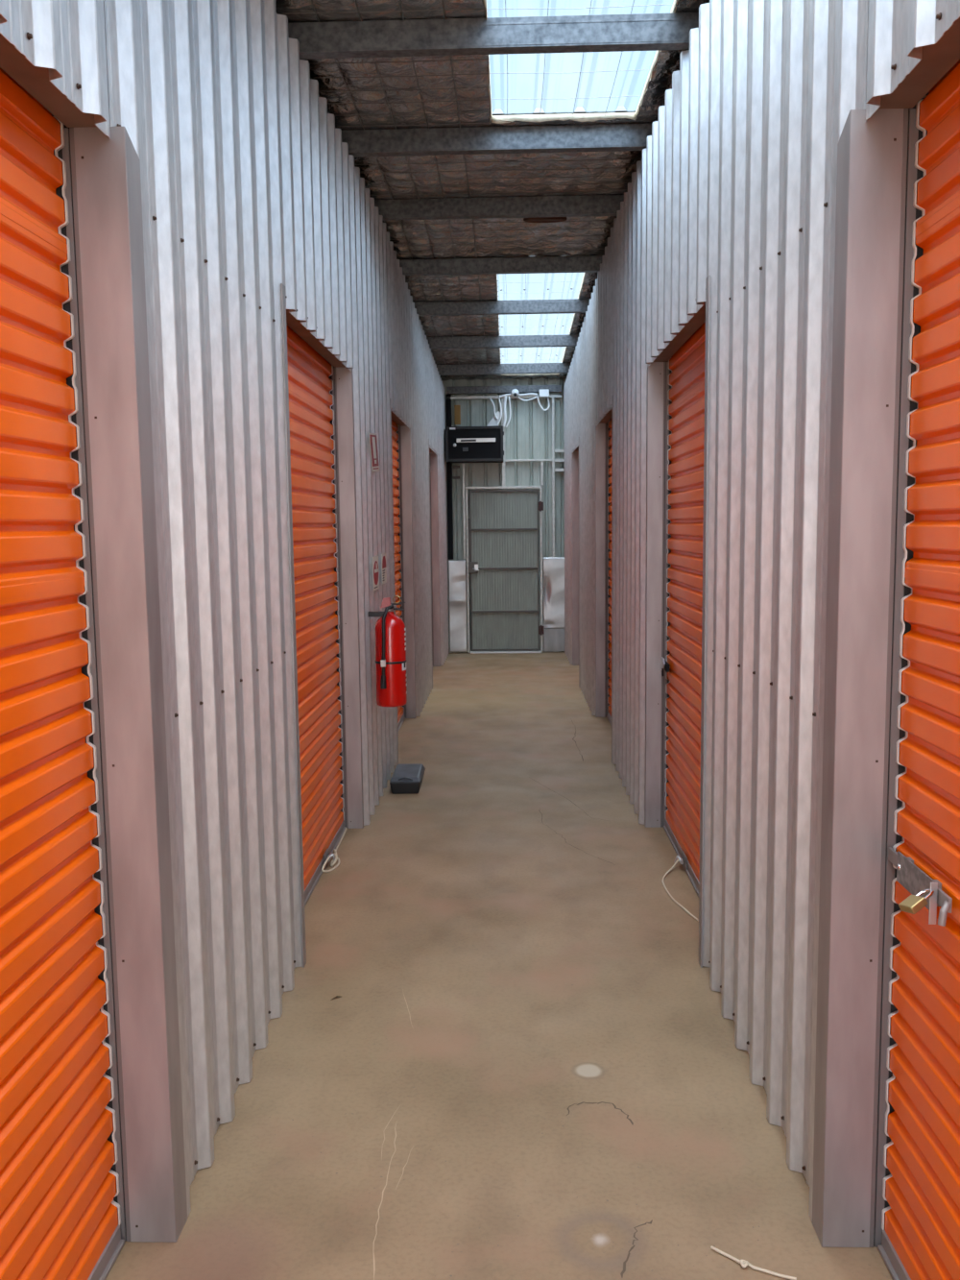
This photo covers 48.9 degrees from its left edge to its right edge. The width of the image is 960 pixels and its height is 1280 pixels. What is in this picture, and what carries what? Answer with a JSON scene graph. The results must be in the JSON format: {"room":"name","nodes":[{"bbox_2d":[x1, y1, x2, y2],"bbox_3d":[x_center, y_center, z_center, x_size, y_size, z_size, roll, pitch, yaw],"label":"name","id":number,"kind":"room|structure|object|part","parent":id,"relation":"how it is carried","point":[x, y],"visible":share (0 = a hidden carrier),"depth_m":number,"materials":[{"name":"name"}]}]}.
{"room":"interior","nodes":[
{"label":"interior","id":0,"kind":"room"},
{"bbox_2d":[0,0,448,1216],"bbox_3d":[-0.964,-0.814,5.422,0.781,3.476,14.100,-1,6,2],"label":"wall","id":1,"kind":"structure","parent":0,"point":[250,186],"depth_m":2.84,"materials":[{"name":"grey metal"}]},
{"bbox_2d":[0,33,187,1279],"bbox_3d":[-0.767,0.141,1.332,0.174,2.462,1.795,-1,6,2],"label":"door","id":2,"kind":"structure","parent":1,"relation":"in","point":[92,1162],"depth_m":2.02,"materials":[{"name":"orange paint"}]},
{"bbox_2d":[0,67,118,1279],"bbox_3d":[-0.809,0.172,1.300,0.016,2.318,1.621,-1,6,2],"label":"roller shutter","id":3,"kind":"object","parent":2,"relation":"hanging from","point":[59,1049],"depth_m":1.93,"materials":[{"name":"orange paint"}]},
{"bbox_3d":[-0.782,0.154,2.126,0.054,2.261,0.075,-1,6,2],"label":"guide rail","id":4,"kind":"part","parent":2,"relation":"part of","materials":[{"name":"grey metal"}]},
{"bbox_3d":[-0.789,1.345,1.427,0.030,0.042,1.621,-1,6,2],"label":"rail","id":5,"kind":"part","parent":2,"relation":"part of","materials":[{"name":"beige"}]},
{"bbox_2d":[280,283,363,967],"bbox_3d":[-0.685,-0.190,4.344,0.174,2.462,1.713,-1,6,2],"label":"door","id":6,"kind":"structure","parent":1,"relation":"in","point":[319,410],"depth_m":4.72,"materials":[{"name":"orange paint"}]},
{"bbox_2d":[286,324,343,890],"bbox_3d":[-0.726,-0.162,4.348,0.016,2.318,1.612,-1,6,2],"label":"curtain","id":7,"kind":"object","parent":6,"relation":"hanging from","point":[312,381],"depth_m":4.62,"materials":[{"name":"orange paint"}]},
{"bbox_3d":[-0.705,1.010,4.476,0.030,0.042,1.612,-1,6,2],"label":"rail","id":8,"kind":"part","parent":6,"relation":"part of","materials":[{"name":"beige"}]},
{"bbox_2d":[323,848,336,863],"bbox_3d":[-0.667,0.971,4.704,0.046,0.053,0.100,-1,6,2],"label":"bolt","id":9,"kind":"object","parent":6,"relation":"attached to","point":[326,855],"visible":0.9,"depth_m":4.70,"materials":[{"name":"silver metal"}]},
{"bbox_3d":[-0.687,0.971,4.704,0.006,0.053,0.100,-1,6,2],"label":"bolt plate","id":10,"kind":"part","parent":9,"relation":"part of","materials":[{"name":"silver metal"}]},
{"bbox_3d":[-0.700,-0.180,5.170,0.052,2.261,0.075,-1,6,2],"label":"guide rail","id":11,"kind":"part","parent":6,"relation":"part of","materials":[{"name":"grey metal"}]},
{"bbox_2d":[368,432,379,471],"bbox_3d":[-0.564,-1.004,5.642,0.004,0.215,0.400,-1,6,2],"label":"safety sign","id":12,"kind":"object","parent":1,"relation":"attached to","point":[373,436],"visible":1,"depth_m":5.61,"materials":[{"name":"beige"}]},
{"bbox_2d":[372,555,379,590],"bbox_3d":[-0.558,-0.359,5.662,0.004,0.180,0.240,-1,6,2],"label":"safety sign","id":13,"kind":"object","parent":1,"relation":"attached to","point":[375,574],"visible":1,"depth_m":5.65,"materials":[{"name":"beige"}]},
{"bbox_2d":[381,553,386,584],"bbox_3d":[-0.548,-0.410,6.038,0.002,0.172,0.230,-1,6,2],"label":"safety sign","id":14,"kind":"object","parent":1,"relation":"attached to","point":[383,556],"visible":1,"depth_m":6.04,"materials":[{"name":"beige"}]},
{"bbox_2d":[368,595,407,707],"bbox_3d":[-0.462,0.054,5.392,0.169,0.565,0.170,-4,7,-30],"label":"fire extinguisher","id":15,"kind":"object","parent":1,"relation":"attached to","point":[390,635],"visible":1,"depth_m":5.34,"materials":[{"name":"red metal"}]},
{"bbox_3d":[-0.434,-0.171,5.367,0.108,0.048,0.024,-1,6,2],"label":"lever","id":16,"kind":"part","parent":15,"relation":"part of","materials":[{"name":"black plastic"}]},
{"bbox_2d":[389,398,416,764],"bbox_3d":[-0.602,-0.523,7.385,0.174,2.462,1.646,-1,6,2],"label":"door","id":17,"kind":"structure","parent":1,"relation":"in","point":[400,436],"depth_m":8.11,"materials":[{"name":"orange paint"}]},
{"bbox_2d":[391,419,403,723],"bbox_3d":[-0.643,-0.496,7.389,0.016,2.318,1.545,-1,6,2],"label":"curtain","id":18,"kind":"object","parent":17,"relation":"hanging from","point":[397,431],"depth_m":8.04,"materials":[{"name":"orange paint"}]},
{"bbox_3d":[-0.622,0.677,7.517,0.030,0.042,1.545,-1,6,2],"label":"rail","id":19,"kind":"part","parent":17,"relation":"part of","materials":[{"name":"beige"}]},
{"bbox_3d":[-0.617,-0.509,8.178,0.052,2.261,0.075,-1,6,2],"label":"guide rail","id":20,"kind":"part","parent":17,"relation":"part of","materials":[{"name":"grey metal"}]},
{"bbox_2d":[428,438,440,688],"bbox_3d":[-0.518,-0.859,10.450,0.174,2.462,1.604,-1,6,2],"label":"door","id":21,"kind":"structure","parent":1,"relation":"in","point":[432,456],"depth_m":11.19,"materials":[{"name":"orange paint"}]},
{"bbox_3d":[-0.534,-0.843,11.221,0.052,2.261,0.075,-1,6,2],"label":"guide rail","id":22,"kind":"part","parent":21,"relation":"part of","materials":[{"name":"grey metal"}]},
{"bbox_2d":[445,394,453,559],"bbox_3d":[-0.354,-1.887,12.272,0.060,1.895,0.080,-1,6,2],"label":"steel post","id":23,"kind":"object","parent":1,"relation":"attached to","point":[447,401],"visible":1,"depth_m":12.25,"materials":[{"name":"black metal"}]},
{"bbox_2d":[275,0,709,381],"bbox_3d":[0.127,-2.339,5.225,3.100,0.420,14.300,-1,6,2],"label":"ceiling","id":24,"kind":"structure","parent":0,"point":[397,93],"depth_m":5.51,"materials":[{"name":"metal"}]},
{"bbox_2d":[288,12,699,59],"bbox_3d":[0.088,-2.175,3.798,2.960,0.102,0.060,-1,6,2],"label":"steel purlin","id":25,"kind":"object","parent":24,"relation":"attached to","point":[634,32],"visible":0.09,"depth_m":3.77,"materials":[{"name":"grey metal"}]},
{"bbox_2d":[341,123,652,157],"bbox_3d":[0.120,-2.354,4.970,2.960,0.102,0.060,-1,6,2],"label":"steel purlin","id":26,"kind":"object","parent":24,"relation":"attached to","point":[614,137],"visible":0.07,"depth_m":4.95,"materials":[{"name":"grey metal"}]},
{"bbox_2d":[374,194,624,220],"bbox_3d":[0.153,-2.543,6.206,2.960,0.102,0.060,-1,6,2],"label":"steel purlin","id":27,"kind":"object","parent":24,"relation":"attached to","point":[596,205],"visible":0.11,"depth_m":6.18,"materials":[{"name":"grey metal"}]},
{"bbox_2d":[399,255,603,275],"bbox_3d":[0.187,-2.641,7.442,2.960,0.102,0.060,-1,6,2],"label":"steel purlin","id":28,"kind":"object","parent":24,"relation":"attached to","point":[574,263],"visible":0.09,"depth_m":7.42,"materials":[{"name":"grey metal"}]},
{"bbox_2d":[414,298,590,315],"bbox_3d":[0.220,-2.720,8.630,2.960,0.102,0.060,-1,6,2],"label":"steel purlin","id":29,"kind":"object","parent":24,"relation":"attached to","point":[575,305],"visible":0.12,"depth_m":8.61,"materials":[{"name":"grey metal"}]},
{"bbox_2d":[426,334,579,348],"bbox_3d":[0.256,-2.807,9.928,2.960,0.102,0.060,-1,6,2],"label":"steel purlin","id":30,"kind":"object","parent":24,"relation":"attached to","point":[567,340],"visible":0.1,"depth_m":9.90,"materials":[{"name":"grey metal"}]},
{"bbox_2d":[436,362,571,375],"bbox_3d":[0.293,-2.897,11.276,2.960,0.102,0.060,-1,6,2],"label":"steel purlin","id":31,"kind":"object","parent":24,"relation":"attached to","point":[521,368],"visible":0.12,"depth_m":11.25,"materials":[{"name":"grey metal"}]},
{"bbox_2d":[500,288,573,356],"bbox_3d":[0.498,-2.903,9.661,0.710,0.222,4.600,-1,6,2],"label":"window","id":32,"kind":"structure","parent":24,"relation":"attached to","point":[547,288],"depth_m":9.82,"materials":[{"name":"plastic"}]},
{"bbox_2d":[497,273,579,361],"bbox_3d":[0.503,-2.862,9.665,0.660,0.194,4.500,-1,6,2],"label":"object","id":33,"kind":"object","parent":24,"relation":"attached to","point":[525,274],"visible":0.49,"depth_m":9.34,"materials":[{"name":"silver metal"}]},
{"bbox_2d":[523,217,567,222],"bbox_3d":[0.400,-2.609,6.486,0.271,0.062,0.122,-1,6,2],"label":"roof fitting","id":34,"kind":"object","parent":24,"relation":"attached to","point":[538,219],"visible":0.77,"depth_m":6.48,"materials":[{"name":"brown metal"}]},
{"bbox_2d":[486,0,674,117],"bbox_3d":[0.300,-1.933,1.717,0.662,0.272,6.350,-1,6,2],"label":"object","id":35,"kind":"object","parent":24,"relation":"attached to","point":[507,73],"visible":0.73,"depth_m":4.33,"materials":[{"name":"silver metal"}]},
{"bbox_2d":[105,651,893,1279],"bbox_3d":[0.067,1.353,1.933,14.000,0.101,21.550,-1,6,2],"label":"floor","id":36,"kind":"structure","parent":0,"point":[526,1063],"depth_m":2.96,"materials":[{"name":"concrete"}]},
{"bbox_2d":[321,848,340,872],"bbox_3d":[-0.656,0.982,4.702,0.055,0.056,0.230,0,6,4],"label":"cord","id":37,"kind":"object","parent":36,"relation":"on","point":[334,850],"visible":0.95,"depth_m":4.68,"materials":[{"name":"white fabric"}]},
{"bbox_2d":[334,827,346,856],"bbox_3d":[-0.670,0.966,5.053,0.011,0.009,0.435,-1,6,0],"label":"cord","id":38,"kind":"object","parent":36,"relation":"on","point":[337,847],"visible":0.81,"depth_m":5.06,"materials":[{"name":"white fabric"}]},
{"bbox_2d":[389,763,425,794],"bbox_3d":[-0.417,0.798,6.098,0.175,0.108,0.320,-1,6,2],"label":"station","id":39,"kind":"object","parent":36,"relation":"on","point":[406,778],"visible":1,"depth_m":5.96,"materials":[{"name":"black plastic"}]},
{"bbox_2d":[389,772,424,794],"bbox_3d":[-0.419,0.818,6.099,0.171,0.069,0.318,-1,6,2],"label":"tray","id":40,"kind":"object","parent":39,"relation":"on","point":[398,784],"depth_m":5.95,"materials":[{"name":"black plastic"}]},
{"bbox_3d":[-0.417,0.763,6.095,0.175,0.038,0.318,-1,6,2],"label":"lid","id":41,"kind":"part","parent":39,"relation":"part of","materials":[{"name":"grey plastic"}]},
{"bbox_2d":[448,559,467,652],"bbox_3d":[-0.262,-0.392,12.380,0.207,1.083,0.023,-1,6,2],"label":"metal plate","id":42,"kind":"object","parent":36,"relation":"on","point":[457,574],"visible":1,"depth_m":12.38,"materials":[{"name":"silver metal"}]},
{"bbox_2d":[543,628,564,652],"bbox_3d":[0.877,0.003,12.392,0.268,0.268,0.010,-1,6,2],"label":"metal plate","id":43,"kind":"object","parent":36,"relation":"on","point":[553,639],"visible":0.94,"depth_m":12.39,"materials":[{"name":"grey metal"}]},
{"bbox_2d":[542,557,564,628],"bbox_3d":[0.871,-0.549,12.346,0.268,0.830,0.040,-1,6,2],"label":"metal plate","id":44,"kind":"object","parent":43,"relation":"on","point":[553,568],"visible":0.91,"depth_m":12.34,"materials":[{"name":"silver metal"}]},
{"bbox_2d":[662,858,699,921],"bbox_3d":[0.817,1.014,4.276,0.115,0.048,0.685,-1,6,2],"label":"cord","id":45,"kind":"object","parent":36,"relation":"on","point":[676,862],"visible":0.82,"depth_m":4.28,"materials":[{"name":"beige plastic"}]},
{"bbox_2d":[710,1245,796,1279],"bbox_3d":[0.550,1.267,2.141,0.179,0.014,0.029,3,7,33],"label":"cord","id":46,"kind":"object","parent":36,"relation":"on","point":[743,1263],"visible":1,"depth_m":2.14,"materials":[{"name":"beige plastic"}]},
{"bbox_2d":[395,374,610,652],"bbox_3d":[0.359,-1.467,12.330,3.025,3.240,0.041,-1,6,2],"label":"wall","id":47,"kind":"structure","parent":0,"point":[528,433],"depth_m":12.25,"materials":[{"name":"grey metal"}]},
{"bbox_2d":[454,405,460,424],"bbox_3d":[-0.259,-2.599,12.171,0.070,0.220,0.020,-1,6,2],"label":"strip","id":48,"kind":"object","parent":47,"relation":"attached to","point":[457,408],"visible":1,"depth_m":12.16,"materials":[{"name":"brown wood"}]},
{"bbox_2d":[462,463,466,559],"bbox_3d":[-0.183,-1.494,12.293,0.025,1.105,0.054,-1,6,2],"label":"steel post","id":49,"kind":"object","parent":47,"relation":"attached to","point":[464,485],"visible":1,"depth_m":12.27,"materials":[{"name":"grey metal"}]},
{"bbox_2d":[501,398,506,485],"bbox_3d":[0.270,-2.281,12.194,0.040,1.000,0.055,-1,6,2],"label":"steel post","id":50,"kind":"object","parent":47,"relation":"attached to","point":[502,399],"visible":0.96,"depth_m":12.17,"materials":[{"name":"grey metal"}]},
{"bbox_2d":[445,425,504,463],"bbox_3d":[-0.053,-2.220,11.997,0.655,0.389,0.368,-1,6,2],"label":"upper cabinet","id":51,"kind":"object","parent":50,"relation":"attached to","point":[463,444],"visible":1,"depth_m":11.85,"materials":[{"name":"black metal"}]},
{"bbox_2d":[457,437,495,442],"bbox_3d":[-0.044,-2.240,11.833,0.438,0.045,0.018,-1,6,2],"label":"label","id":52,"kind":"object","parent":51,"relation":"attached to","point":[459,440],"depth_m":11.82,"materials":[{"name":"white plastic"}]},
{"bbox_2d":[486,410,500,426],"bbox_3d":[0.153,-2.532,12.112,0.183,0.188,0.050,-1,6,2],"label":"duct","id":53,"kind":"object","parent":51,"relation":"on","point":[494,422],"visible":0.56,"depth_m":12.09,"materials":[{"name":"white plastic"}]},
{"bbox_2d":[489,397,498,419],"bbox_3d":[0.158,-2.642,12.059,0.097,0.250,0.020,-1,6,2],"label":"cable","id":54,"kind":"object","parent":53,"relation":"attached to","point":[491,398],"visible":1,"depth_m":12.05,"materials":[{"name":"white plastic"}]},
{"bbox_2d":[497,397,502,425],"bbox_3d":[0.219,-2.606,12.059,0.060,0.316,0.026,-1,6,2],"label":"cable","id":55,"kind":"object","parent":53,"relation":"attached to","point":[499,398],"visible":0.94,"depth_m":12.05,"materials":[{"name":"white plastic"}]},
{"bbox_2d":[502,395,507,426],"bbox_3d":[0.284,-2.624,12.098,0.063,0.352,0.034,-1,6,2],"label":"cable","id":56,"kind":"object","parent":50,"relation":"attached to","point":[505,397],"visible":0.96,"depth_m":12.09,"materials":[{"name":"white plastic"}]},
{"bbox_2d":[446,385,561,394],"bbox_3d":[0.278,-2.877,12.121,1.320,0.080,0.070,-1,6,2],"label":"beam","id":57,"kind":"structure","parent":47,"relation":"attached to","point":[455,390],"depth_m":12.09,"materials":[{"name":"grey metal"}]},
{"bbox_2d":[447,394,561,399],"bbox_3d":[0.279,-2.793,12.142,1.320,0.030,0.055,-1,6,2],"label":"beam","id":58,"kind":"structure","parent":47,"relation":"attached to","point":[550,396],"depth_m":12.12,"materials":[{"name":"grey metal"}]},
{"bbox_2d":[498,392,537,398],"bbox_3d":[0.436,-2.799,12.080,0.446,0.058,0.028,-1,6,2],"label":"cable","id":59,"kind":"object","parent":58,"relation":"attached to","point":[527,394],"visible":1,"depth_m":12.07,"materials":[{"name":"white plastic"}]},
{"bbox_2d":[506,396,511,427],"bbox_3d":[0.325,-2.613,12.091,0.067,0.350,0.019,-1,6,-4],"label":"cable","id":60,"kind":"object","parent":59,"relation":"hanging from","point":[508,397],"visible":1,"depth_m":12.09,"materials":[{"name":"white plastic"}]},
{"bbox_2d":[511,388,518,396],"bbox_3d":[0.401,-2.823,12.048,0.084,0.087,0.060,-1,6,2],"label":"junction box","id":61,"kind":"object","parent":59,"relation":"attached to","point":[515,392],"visible":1,"depth_m":12.03,"materials":[{"name":"white plastic"}]},
{"bbox_2d":[517,396,536,401],"bbox_3d":[0.542,-2.761,12.081,0.218,0.053,0.018,-1,6,2],"label":"cable","id":62,"kind":"object","parent":59,"relation":"hanging from","point":[519,397],"visible":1,"depth_m":12.07,"materials":[{"name":"white plastic"}]},
{"bbox_2d":[539,388,549,397],"bbox_3d":[0.732,-2.817,12.059,0.110,0.085,0.080,-1,6,2],"label":"junction box","id":63,"kind":"object","parent":58,"relation":"attached to","point":[544,393],"visible":1,"depth_m":12.02,"materials":[{"name":"white plastic"}]},
{"bbox_2d":[536,395,550,410],"bbox_3d":[0.724,-2.715,12.081,0.152,0.187,0.020,-1,6,2],"label":"cable","id":64,"kind":"object","parent":63,"relation":"hanging from","point":[541,406],"visible":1,"depth_m":12.07,"materials":[{"name":"white plastic"}]},
{"bbox_2d":[465,485,544,653],"bbox_3d":[0.292,-0.813,12.313,0.900,1.944,0.136,-1,6,2],"label":"door","id":65,"kind":"structure","parent":47,"relation":"in","point":[502,528],"depth_m":12.32,"materials":[{"name":"grey metal"}]},
{"bbox_2d":[505,458,552,461],"bbox_3d":[0.563,-2.081,12.216,0.538,0.024,0.038,-1,6,2],"label":"steel girt","id":66,"kind":"object","parent":47,"relation":"attached to","point":[507,460],"visible":1,"depth_m":12.20,"materials":[{"name":"grey metal"}]},
{"bbox_2d":[540,460,543,485],"bbox_3d":[0.719,-1.929,12.220,0.030,0.275,0.054,-1,6,2],"label":"steel post","id":67,"kind":"object","parent":47,"relation":"attached to","point":[542,462],"visible":1,"depth_m":12.19,"materials":[{"name":"grey metal"}]},
{"bbox_2d":[552,397,555,556],"bbox_3d":[0.850,-1.879,12.223,0.030,1.820,0.054,-1,6,2],"label":"steel post","id":68,"kind":"object","parent":47,"relation":"attached to","point":[553,404],"visible":1,"depth_m":12.20,"materials":[{"name":"grey metal"}]},
{"bbox_2d":[555,449,564,452],"bbox_3d":[0.923,-2.184,12.184,0.115,0.035,0.060,-1,6,2],"label":"steel girt","id":69,"kind":"object","parent":47,"relation":"attached to","point":[556,450],"visible":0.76,"depth_m":12.15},
{"bbox_2d":[555,458,564,461],"bbox_3d":[0.925,-2.075,12.196,0.115,0.035,0.060,-1,6,2],"label":"steel girt","id":70,"kind":"object","parent":47,"relation":"attached to","point":[556,460],"visible":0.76,"depth_m":12.17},
{"bbox_2d":[555,468,564,471],"bbox_3d":[0.926,-1.966,12.208,0.115,0.035,0.060,-1,6,2],"label":"steel girt","id":71,"kind":"object","parent":47,"relation":"attached to","point":[556,470],"visible":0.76,"depth_m":12.18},
{"bbox_2d":[563,0,959,1221],"bbox_3d":[1.215,-0.834,5.360,0.860,3.476,14.100,-1,6,2],"label":"wall","id":72,"kind":"structure","parent":0,"point":[734,182],"depth_m":2.81,"materials":[{"name":"grey metal"}]},
{"bbox_2d":[571,436,579,686],"bbox_3d":[1.016,-0.873,10.406,0.178,2.462,1.604,-1,6,2],"label":"door","id":73,"kind":"structure","parent":72,"relation":"in","point":[575,455],"depth_m":11.14,"materials":[{"name":"orange paint"}]},
{"bbox_2d":[595,394,613,762],"bbox_3d":[0.932,-0.537,7.342,0.178,2.462,1.646,-1,6,2],"label":"door","id":74,"kind":"structure","parent":72,"relation":"in","point":[604,430],"depth_m":8.10,"materials":[{"name":"orange paint"}]},
{"bbox_3d":[0.993,-0.524,8.132,0.056,2.261,0.075,-1,6,2],"label":"guide rail","id":75,"kind":"part","parent":74,"relation":"part of","materials":[{"name":"grey metal"}]},
{"bbox_3d":[0.984,0.662,7.471,0.030,0.042,1.545,-1,6,2],"label":"rail","id":76,"kind":"part","parent":74,"relation":"part of","materials":[{"name":"beige"}]},
{"bbox_2d":[608,417,612,716],"bbox_3d":[0.976,-0.510,7.343,0.016,2.318,1.545,-1,6,2],"label":"curtain","id":77,"kind":"object","parent":74,"relation":"hanging from","point":[611,422],"depth_m":8.02,"materials":[{"name":"orange paint"}]},
{"bbox_2d":[644,275,710,967],"bbox_3d":[0.849,-0.203,4.301,0.178,2.462,1.713,-1,6,2],"label":"door","id":78,"kind":"structure","parent":72,"relation":"in","point":[678,389],"depth_m":4.77,"materials":[{"name":"orange paint"}]},
{"bbox_3d":[0.911,-0.194,5.124,0.056,2.261,0.075,-1,6,2],"label":"guide rail","id":79,"kind":"part","parent":78,"relation":"part of","materials":[{"name":"grey metal"}]},
{"bbox_2d":[661,656,669,676],"bbox_3d":[0.888,0.130,5.075,0.029,0.080,0.125,-1,6,2],"label":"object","id":80,"kind":"structure","parent":78,"relation":"attached to","point":[664,665],"depth_m":5.05,"materials":[{"name":"silver metal"}]},
{"bbox_3d":[0.884,0.120,5.094,0.006,0.065,0.085,-1,6,2],"label":"plate","id":81,"kind":"part","parent":80,"relation":"part of","materials":[{"name":"silver metal"}]},
{"bbox_2d":[674,850,687,869],"bbox_3d":[0.874,0.962,4.610,0.046,0.053,0.100,-1,6,2],"label":"bolt","id":82,"kind":"object","parent":78,"relation":"attached to","point":[684,859],"visible":1,"depth_m":4.60,"materials":[{"name":"silver metal"}]},
{"bbox_3d":[0.894,0.962,4.610,0.006,0.053,0.100,-1,6,2],"label":"bolt plate","id":83,"kind":"part","parent":82,"relation":"part of","materials":[{"name":"silver metal"}]},
{"bbox_3d":[0.901,0.996,4.430,0.030,0.042,1.612,-1,6,2],"label":"rail","id":84,"kind":"part","parent":78,"relation":"part of","materials":[{"name":"beige"}]},
{"bbox_2d":[666,321,705,882],"bbox_3d":[0.893,-0.177,4.302,0.016,2.318,1.612,-1,6,2],"label":"curtain","id":85,"kind":"object","parent":78,"relation":"hanging from","point":[686,368],"depth_m":4.61,"materials":[{"name":"orange paint"}]},
{"bbox_2d":[812,17,959,1279],"bbox_3d":[0.767,0.127,1.289,0.178,2.462,1.795,-1,6,2],"label":"door","id":86,"kind":"structure","parent":72,"relation":"in","point":[886,1148],"depth_m":2.02,"materials":[{"name":"orange paint"}]},
{"bbox_3d":[0.827,0.140,2.080,0.058,2.261,0.075,-1,6,2],"label":"guide rail","id":87,"kind":"part","parent":86,"relation":"part of","materials":[{"name":"grey metal"}]},
{"bbox_3d":[0.818,1.330,1.382,0.030,0.042,1.621,-1,6,2],"label":"rail","id":88,"kind":"part","parent":86,"relation":"part of","materials":[{"name":"beige"}]},
{"bbox_2d":[888,846,952,926],"bbox_3d":[0.812,0.454,1.951,0.033,0.077,0.309,0,6,5],"label":"latch","id":89,"kind":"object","parent":86,"relation":"attached to","point":[909,876],"depth_m":1.92,"materials":[{"name":"silver metal"}]},
{"bbox_2d":[898,888,934,914],"bbox_3d":[0.768,0.458,1.847,0.061,0.038,0.037,-3,7,-21],"label":"padlock","id":90,"kind":"object","parent":89,"relation":"hanging from","point":[912,904],"visible":1,"depth_m":1.84,"materials":[{"name":"gold metal"}]},
{"bbox_3d":[0.806,0.446,1.950,0.004,0.058,0.178,-1,6,2],"label":"plate","id":91,"kind":"part","parent":89,"relation":"part of","materials":[{"name":"silver metal"}]},
{"bbox_2d":[884,59,959,1279],"bbox_3d":[0.809,0.158,1.254,0.016,2.318,1.621,-1,6,2],"label":"curtain","id":92,"kind":"object","parent":86,"relation":"hanging from","point":[922,959],"depth_m":1.94,"materials":[{"name":"orange paint"}]}
]}

